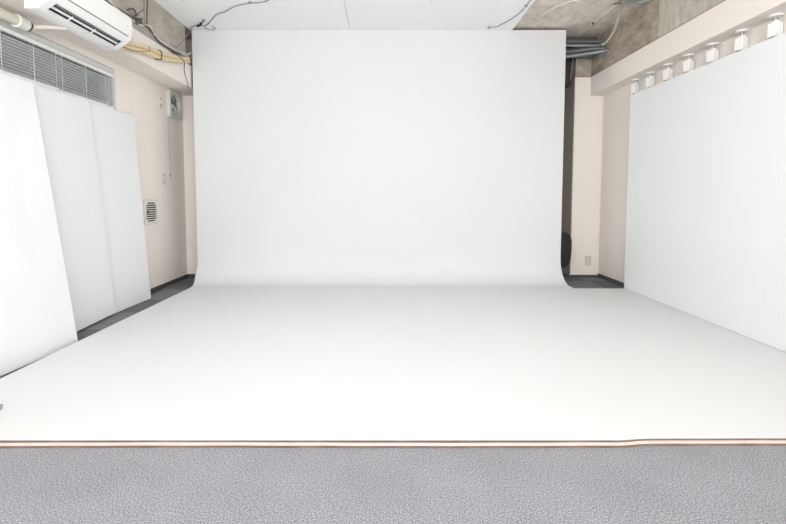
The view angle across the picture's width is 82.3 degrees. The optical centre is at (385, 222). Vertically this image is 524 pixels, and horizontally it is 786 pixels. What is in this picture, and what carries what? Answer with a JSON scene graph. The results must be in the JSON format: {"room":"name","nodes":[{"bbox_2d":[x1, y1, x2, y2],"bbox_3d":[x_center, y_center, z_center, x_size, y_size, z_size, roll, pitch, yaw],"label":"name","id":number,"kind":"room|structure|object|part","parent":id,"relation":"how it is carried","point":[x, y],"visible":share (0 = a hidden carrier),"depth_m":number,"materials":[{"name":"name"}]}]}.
{"room":"studio","nodes":[
{"label":"studio","id":0,"kind":"room"},
{"bbox_2d":[31,24,186,288],"bbox_3d":[-2.615,-0.581,1.967,0.150,3.050,10.000,0,4,0],"label":"wall","id":1,"kind":"structure","parent":0,"point":[138,96],"depth_m":5.00,"materials":[{"name":"beige paint"}]},
{"bbox_2d":[0,8,68,31],"bbox_3d":[-2.362,-1.296,2.240,0.288,0.087,1.835,0,4,0],"label":"pipe","id":2,"kind":"object","parent":1,"relation":"attached to","point":[18,21],"visible":0.98,"depth_m":3.00,"materials":[{"name":"beige plastic"}]},
{"bbox_2d":[0,31,116,109],"bbox_3d":[-2.615,-1.151,2.835,0.149,0.394,2.805,0,4,0],"label":"window","id":3,"kind":"structure","parent":1,"relation":"in","point":[114,105],"depth_m":3.72,"materials":[{"name":"clear glass"}]},
{"bbox_2d":[0,19,58,91],"bbox_3d":[-2.566,-1.138,2.598,0.039,0.378,1.830,0,4,0],"label":"blind","id":4,"kind":"object","parent":3,"relation":"attached to","point":[6,27],"visible":0.85,"depth_m":3.23,"materials":[{"name":"white plastic"}]},
{"bbox_3d":[-2.566,-1.130,2.985,0.030,0.298,0.004,0,4,0],"label":"ladder cord","id":5,"kind":"part","parent":4,"relation":"part of","materials":[{"name":"white fabric"}]},
{"bbox_3d":[-2.566,-0.970,2.609,0.022,0.041,1.824,0,4,0],"label":"rail","id":6,"kind":"part","parent":4,"relation":"part of","materials":[{"name":"white"}]},
{"bbox_3d":[-2.566,-1.148,3.264,0.030,0.298,0.004,0,4,0],"label":"ladder cord","id":7,"kind":"part","parent":4,"relation":"part of","materials":[{"name":"white fabric"}]},
{"bbox_2d":[56,45,113,109],"bbox_3d":[-2.566,-1.218,3.869,0.039,0.378,0.708,0,4,0],"label":"blind","id":8,"kind":"object","parent":3,"relation":"attached to","point":[65,53],"visible":0.84,"depth_m":3.82,"materials":[{"name":"white plastic"}]},
{"bbox_3d":[-2.566,-1.048,3.880,0.022,0.036,0.702,0,4,0],"label":"rail","id":9,"kind":"part","parent":8,"relation":"part of","materials":[{"name":"white"}]},
{"bbox_3d":[-2.662,-1.151,2.835,0.043,0.394,2.805,0,4,0],"label":"frame","id":10,"kind":"part","parent":3,"relation":"part of","materials":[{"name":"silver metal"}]},
{"bbox_2d":[24,0,131,49],"bbox_3d":[-2.140,-1.493,3.200,0.213,0.274,0.825,0,4,0],"label":"air conditioner","id":11,"kind":"object","parent":1,"relation":"attached to","point":[97,22],"visible":1,"depth_m":3.19,"materials":[{"name":"white plastic"}]},
{"bbox_2d":[48,5,120,46],"bbox_3d":[-2.128,-1.408,3.200,0.095,0.083,0.705,0,4,0],"label":"outlet","id":12,"kind":"object","parent":11,"relation":"attached to","point":[67,15],"depth_m":3.17,"materials":[{"name":"grey plastic"}]},
{"bbox_2d":[0,0,192,95],"bbox_3d":[-2.395,-1.433,1.262,0.290,0.256,8.700,0,4,0],"label":"beam","id":13,"kind":"structure","parent":1,"relation":"attached to","point":[170,75],"depth_m":4.22,"materials":[{"name":"beige paint"}]},
{"bbox_2d":[127,7,142,24],"bbox_3d":[-2.224,-1.828,3.993,0.038,0.110,0.212,0,4,0],"label":"cable tangle","id":14,"kind":"object","parent":1,"relation":"attached to","point":[140,19],"visible":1,"depth_m":3.99,"materials":[{"name":"grey plastic"}]},
{"bbox_2d":[104,0,180,54],"bbox_3d":[-2.232,-1.801,4.184,0.029,0.091,1.423,0,4,0],"label":"cable","id":15,"kind":"object","parent":1,"relation":"attached to","point":[148,27],"visible":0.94,"depth_m":4.22,"materials":[{"name":"grey plastic"}]},
{"bbox_2d":[107,0,185,56],"bbox_3d":[-2.396,-1.769,0.973,0.289,0.452,8.165,0,4,0],"label":"beam","id":16,"kind":"structure","parent":1,"relation":"attached to","point":[166,27],"depth_m":4.43,"materials":[{"name":"concrete"}]},
{"bbox_2d":[108,0,187,53],"bbox_3d":[-2.243,-1.837,4.307,0.028,0.111,1.633,0,4,0],"label":"cable","id":17,"kind":"object","parent":1,"relation":"attached to","point":[108,0],"visible":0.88,"depth_m":4.30,"materials":[{"name":"white plastic"}]},
{"bbox_2d":[143,199,157,224],"bbox_3d":[-2.527,-0.114,4.848,0.026,0.270,0.270,0,4,0],"label":"air vent","id":18,"kind":"object","parent":1,"relation":"in","point":[149,205],"visible":1,"depth_m":4.83,"materials":[{"name":"white plastic"}]},
{"bbox_2d":[120,41,189,64],"bbox_3d":[-2.231,-1.655,4.437,0.114,0.387,1.674,0,4,-3],"label":"hose","id":19,"kind":"object","parent":1,"relation":"attached to","point":[157,54],"visible":0.79,"depth_m":4.31,"materials":[{"name":"beige plastic"}]},
{"bbox_2d":[159,97,162,108],"bbox_3d":[-2.529,-1.345,5.057,0.022,0.125,0.053,0,4,0],"label":"holder","id":20,"kind":"object","parent":1,"relation":"attached to","point":[160,101],"visible":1,"depth_m":5.05,"materials":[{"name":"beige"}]},
{"bbox_2d":[162,173,164,183],"bbox_3d":[-2.533,-0.498,5.136,0.012,0.125,0.060,0,4,0],"label":"switch plate","id":21,"kind":"object","parent":1,"relation":"attached to","point":[163,174],"visible":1,"depth_m":5.12,"materials":[{"name":"beige plastic"}]},
{"bbox_2d":[150,274,187,292],"bbox_3d":[-2.536,0.804,3.838,0.008,0.050,3.840,0,4,0],"label":"baseboard","id":22,"kind":"structure","parent":1,"relation":"attached to","point":[181,278],"depth_m":5.24,"materials":[{"name":"grey plastic"}]},
{"bbox_2d":[166,89,181,176],"bbox_3d":[-2.520,-1.051,5.382,0.040,1.017,0.300,0,4,0],"label":"ventilation fan","id":23,"kind":"object","parent":1,"relation":"attached to","point":[174,110],"visible":1,"depth_m":5.34,"materials":[{"name":"white plastic"}]},
{"bbox_3d":[-2.537,-1.400,5.360,0.005,0.224,0.224,0,4,0],"label":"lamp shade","id":24,"kind":"part","parent":23,"relation":"part of","materials":[{"name":"grey plastic"}]},
{"bbox_2d":[171,51,189,94],"bbox_3d":[-2.213,-1.622,4.923,0.065,0.359,0.435,0,4,0],"label":"cable","id":25,"kind":"object","parent":1,"relation":"hanging from","point":[171,51],"visible":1,"depth_m":4.93,"materials":[{"name":"grey plastic"}]},
{"bbox_2d":[182,40,197,273],"bbox_3d":[-0.545,-0.819,5.735,3.990,3.050,0.150,0,4,0],"label":"wall","id":26,"kind":"structure","parent":0,"point":[188,102],"depth_m":5.68,"materials":[{"name":"beige paint"}]},
{"bbox_2d":[566,48,598,58],"bbox_3d":[1.986,-2.063,5.481,1.172,0.122,0.124,0,4,0],"label":"duct","id":27,"kind":"object","parent":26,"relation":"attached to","point":[594,56],"visible":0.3,"depth_m":5.45,"materials":[{"name":"grey metal"}]},
{"bbox_2d":[566,38,599,43],"bbox_3d":[1.986,-2.186,5.473,1.172,0.110,0.112,0,4,0],"label":"duct","id":28,"kind":"object","parent":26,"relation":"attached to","point":[566,38],"visible":0.23,"depth_m":5.43,"materials":[{"name":"grey metal"}]},
{"bbox_2d":[0,275,785,523],"bbox_3d":[0.100,0.981,2.066,5.580,0.080,10.000,0,4,0],"label":"floor","id":29,"kind":"structure","parent":0,"point":[639,484],"depth_m":1.64,"materials":[{"name":"grey carpet"}]},
{"bbox_2d":[0,73,77,375],"bbox_3d":[-2.339,-0.022,2.728,0.250,1.836,0.908,0,4,0],"label":"board","id":30,"kind":"object","parent":29,"relation":"on","point":[37,321],"visible":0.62,"depth_m":2.93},
{"bbox_2d":[33,85,115,331],"bbox_3d":[-2.439,-0.077,3.455,0.120,1.848,0.954,0,4,-2],"label":"board","id":31,"kind":"object","parent":29,"relation":"on","point":[64,119],"visible":0.58,"depth_m":3.56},
{"bbox_2d":[89,102,150,314],"bbox_3d":[-2.475,-0.116,4.094,0.112,1.845,0.929,0,4,1],"label":"board","id":32,"kind":"object","parent":29,"relation":"on","point":[114,136],"visible":0.58,"depth_m":4.21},
{"bbox_2d":[0,438,785,447],"bbox_3d":[0.250,0.840,3.417,4.830,0.032,3.046,0,4,0],"label":"trim","id":33,"kind":"structure","parent":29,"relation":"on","point":[730,441],"depth_m":1.90,"materials":[{"name":"beige wood"}]},
{"bbox_2d":[0,30,785,439],"bbox_3d":[0.220,-0.642,3.529,4.891,2.912,3.450,0,4,0],"label":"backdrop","id":34,"kind":"structure","parent":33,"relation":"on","point":[379,212],"depth_m":4.30,"materials":[{"name":"white paper"}]},
{"bbox_2d":[624,72,686,308],"bbox_3d":[2.627,-0.292,4.420,0.030,2.086,0.910,0,4,0],"label":"board","id":35,"kind":"object","parent":34,"relation":"on","point":[657,112],"visible":0.8,"depth_m":4.35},
{"bbox_2d":[678,35,778,342],"bbox_3d":[2.627,-0.234,3.512,0.030,2.086,0.910,0,4,0],"label":"board","id":36,"kind":"object","parent":34,"relation":"on","point":[730,99],"visible":0.8,"depth_m":3.42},
{"bbox_2d":[762,32,785,351],"bbox_3d":[2.627,-0.177,2.604,0.030,2.086,0.910,0,4,0],"label":"board","id":37,"kind":"object","parent":34,"relation":"on","point":[774,322],"visible":1,"depth_m":3.00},
{"bbox_2d":[561,231,571,267],"bbox_3d":[2.067,0.400,5.732,0.415,0.614,0.468,0,4,0],"label":"chair","id":38,"kind":"object","parent":29,"relation":"on","point":[566,242],"visible":0.16,"depth_m":5.51,"materials":[{"name":"grey fabric"}]},
{"bbox_2d":[154,0,642,39],"bbox_3d":[0.100,-2.084,1.872,5.580,0.176,10.000,0,4,0],"label":"ceiling","id":39,"kind":"structure","parent":0,"point":[271,14],"depth_m":4.74,"materials":[{"name":"white paint"}]},
{"bbox_2d":[188,0,268,30],"bbox_3d":[-1.623,-2.159,4.664,1.532,0.031,0.147,3,5,40],"label":"cable","id":40,"kind":"object","parent":39,"relation":"attached to","point":[267,0],"visible":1,"depth_m":4.60,"materials":[{"name":"grey plastic"}]},
{"bbox_2d":[490,0,530,27],"bbox_3d":[1.345,-2.163,4.585,0.130,0.009,1.030,-1,4,-15],"label":"cable","id":41,"kind":"object","parent":39,"relation":"attached to","point":[530,0],"visible":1,"depth_m":4.80,"materials":[{"name":"grey plastic"}]},
{"bbox_2d":[538,0,578,17],"bbox_3d":[1.922,-2.189,4.522,0.825,0.010,0.241,2,4,32],"label":"cable","id":42,"kind":"object","parent":39,"relation":"attached to","point":[573,0],"visible":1,"depth_m":4.56,"materials":[{"name":"white plastic"}]},
{"bbox_2d":[577,4,617,37],"bbox_3d":[2.317,-2.215,4.935,0.048,0.012,1.071,0,4,0],"label":"cable","id":43,"kind":"object","parent":39,"relation":"attached to","point":[617,4],"visible":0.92,"depth_m":4.86,"materials":[{"name":"white plastic"}]},
{"bbox_2d":[601,5,622,44],"bbox_3d":[2.397,-2.071,4.711,0.096,0.266,0.521,0,4,2],"label":"hanging cable","id":44,"kind":"object","parent":39,"relation":"hanging from","point":[621,5],"visible":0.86,"depth_m":4.79,"materials":[{"name":"grey plastic"}]},
{"bbox_2d":[613,0,649,4],"bbox_3d":[2.421,-2.163,4.375,0.309,0.044,0.246,0,4,0],"label":"junction box","id":45,"kind":"object","parent":39,"relation":"attached to","point":[622,2],"visible":1,"depth_m":4.40,"materials":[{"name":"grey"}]},
{"bbox_2d":[565,47,572,88],"bbox_3d":[1.914,-2.041,6.238,0.928,0.525,0.990,0,4,0],"label":"trim","id":46,"kind":"structure","parent":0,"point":[568,61],"depth_m":5.75,"materials":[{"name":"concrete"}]},
{"bbox_2d":[566,77,603,276],"bbox_3d":[2.558,-0.596,6.275,0.364,2.535,1.100,0,4,0],"label":"wall pillar","id":47,"kind":"structure","parent":0,"point":[588,110],"depth_m":5.73,"materials":[{"name":"paint"}]},
{"bbox_2d":[561,78,574,274],"bbox_3d":[2.369,-0.605,6.201,0.013,2.498,0.946,0,4,0],"label":"door","id":48,"kind":"structure","parent":47,"relation":"attached to","point":[569,99],"depth_m":5.82,"materials":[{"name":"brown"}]},
{"bbox_2d":[562,272,597,276],"bbox_3d":[2.543,0.655,6.350,0.378,0.030,1.108,0,4,0],"label":"baseboard","id":49,"kind":"structure","parent":47,"relation":"attached to","point":[563,273],"depth_m":5.80,"materials":[{"name":"grey plastic"}]},
{"bbox_2d":[585,256,590,264],"bbox_3d":[2.602,0.492,5.787,0.072,0.122,0.011,0,4,0],"label":"power outlet","id":50,"kind":"object","parent":47,"relation":"attached to","point":[588,258],"visible":1,"depth_m":5.78,"materials":[{"name":"beige plastic"}]},
{"bbox_2d":[598,14,785,282],"bbox_3d":[2.815,-0.581,1.967,0.150,3.050,10.000,0,4,0],"label":"wall","id":51,"kind":"structure","parent":0,"point":[616,106],"depth_m":5.30,"materials":[{"name":"beige paint"}]},
{"bbox_2d":[572,47,591,78],"bbox_3d":[2.560,-2.098,6.181,0.360,0.454,1.097,0,4,0],"label":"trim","id":52,"kind":"structure","parent":51,"relation":"attached to","point":[581,66],"depth_m":5.64,"materials":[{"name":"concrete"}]},
{"bbox_2d":[566,40,601,42],"bbox_3d":[2.034,-2.156,5.372,1.069,0.048,0.060,0,4,2],"label":"conduit","id":53,"kind":"object","parent":51,"relation":"attached to","point":[567,41],"visible":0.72,"depth_m":5.36,"materials":[{"name":"grey metal"}]},
{"bbox_2d":[566,44,603,46],"bbox_3d":[2.032,-2.110,5.332,1.067,0.074,0.047,0,4,1],"label":"conduit","id":54,"kind":"object","parent":51,"relation":"attached to","point":[567,45],"visible":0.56,"depth_m":5.31,"materials":[{"name":"grey metal"}]},
{"bbox_2d":[566,46,605,53],"bbox_3d":[2.036,-1.998,5.327,1.076,0.134,0.098,0,4,5],"label":"conduit","id":55,"kind":"object","parent":51,"relation":"attached to","point":[601,47],"visible":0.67,"depth_m":5.30,"materials":[{"name":"grey metal"}]},
{"bbox_2d":[566,49,608,57],"bbox_3d":[2.038,-1.931,5.287,1.081,0.160,0.111,0,4,6],"label":"conduit","id":56,"kind":"object","parent":51,"relation":"attached to","point":[604,50],"visible":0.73,"depth_m":5.26,"materials":[{"name":"grey metal"}]},
{"bbox_2d":[598,273,623,286],"bbox_3d":[2.736,0.801,3.883,0.008,0.050,3.850,0,4,0],"label":"baseboard","id":57,"kind":"structure","parent":51,"relation":"attached to","point":[601,276],"depth_m":5.45,"materials":[{"name":"grey plastic"}]},
{"bbox_2d":[631,79,639,93],"bbox_3d":[2.695,-1.468,4.867,0.088,0.154,0.088,0,4,0],"label":"spotlight","id":58,"kind":"object","parent":51,"relation":"attached to","point":[635,87],"visible":0.78,"depth_m":4.85,"materials":[{"name":"white plastic"}]},
{"bbox_2d":[575,0,724,76],"bbox_3d":[2.482,-1.555,1.289,0.216,0.011,8.770,0,4,0],"label":"trim","id":59,"kind":"structure","parent":51,"relation":"attached to","point":[723,0],"depth_m":4.23,"materials":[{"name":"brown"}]},
{"bbox_2d":[646,71,655,87],"bbox_3d":[2.695,-1.450,4.585,0.088,0.154,0.088,0,4,0],"label":"spotlight","id":60,"kind":"object","parent":51,"relation":"attached to","point":[650,81],"visible":0.8,"depth_m":4.56,"materials":[{"name":"white plastic"}]},
{"bbox_2d":[591,0,722,75],"bbox_3d":[2.655,-1.784,1.265,0.171,0.459,8.750,0,4,0],"label":"beam","id":61,"kind":"structure","parent":51,"relation":"attached to","point":[653,19],"depth_m":4.48,"materials":[{"name":"concrete"}]},
{"bbox_2d":[663,63,673,80],"bbox_3d":[2.695,-1.431,4.298,0.088,0.154,0.088,0,4,0],"label":"spotlight","id":62,"kind":"object","parent":51,"relation":"attached to","point":[668,73],"visible":0.8,"depth_m":4.28,"materials":[{"name":"white plastic"}]},
{"bbox_2d":[590,0,785,95],"bbox_3d":[2.655,-1.434,1.287,0.170,0.231,8.750,0,4,0],"label":"beam","id":63,"kind":"structure","parent":51,"relation":"attached to","point":[720,23],"depth_m":3.82,"materials":[{"name":"beige paint"}]},
{"bbox_2d":[683,53,694,72],"bbox_3d":[2.695,-1.413,4.007,0.088,0.154,0.088,0,4,0],"label":"spotlight","id":64,"kind":"object","parent":51,"relation":"attached to","point":[688,65],"visible":0.82,"depth_m":3.98,"materials":[{"name":"white plastic"}]},
{"bbox_2d":[706,42,719,62],"bbox_3d":[2.695,-1.394,3.712,0.088,0.154,0.088,0,4,0],"label":"spotlight","id":65,"kind":"object","parent":51,"relation":"attached to","point":[712,55],"visible":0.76,"depth_m":3.69,"materials":[{"name":"white plastic"}]},
{"bbox_2d":[734,29,749,51],"bbox_3d":[2.695,-1.375,3.410,0.088,0.154,0.088,0,4,0],"label":"spotlight","id":66,"kind":"object","parent":51,"relation":"attached to","point":[742,42],"visible":0.83,"depth_m":3.39,"materials":[{"name":"white plastic"}]},
{"bbox_2d":[767,13,783,38],"bbox_3d":[2.695,-1.357,3.115,0.088,0.154,0.088,0,4,0],"label":"spotlight","id":67,"kind":"object","parent":51,"relation":"attached to","point":[775,28],"visible":0.84,"depth_m":3.10,"materials":[{"name":"white plastic"}]}
]}

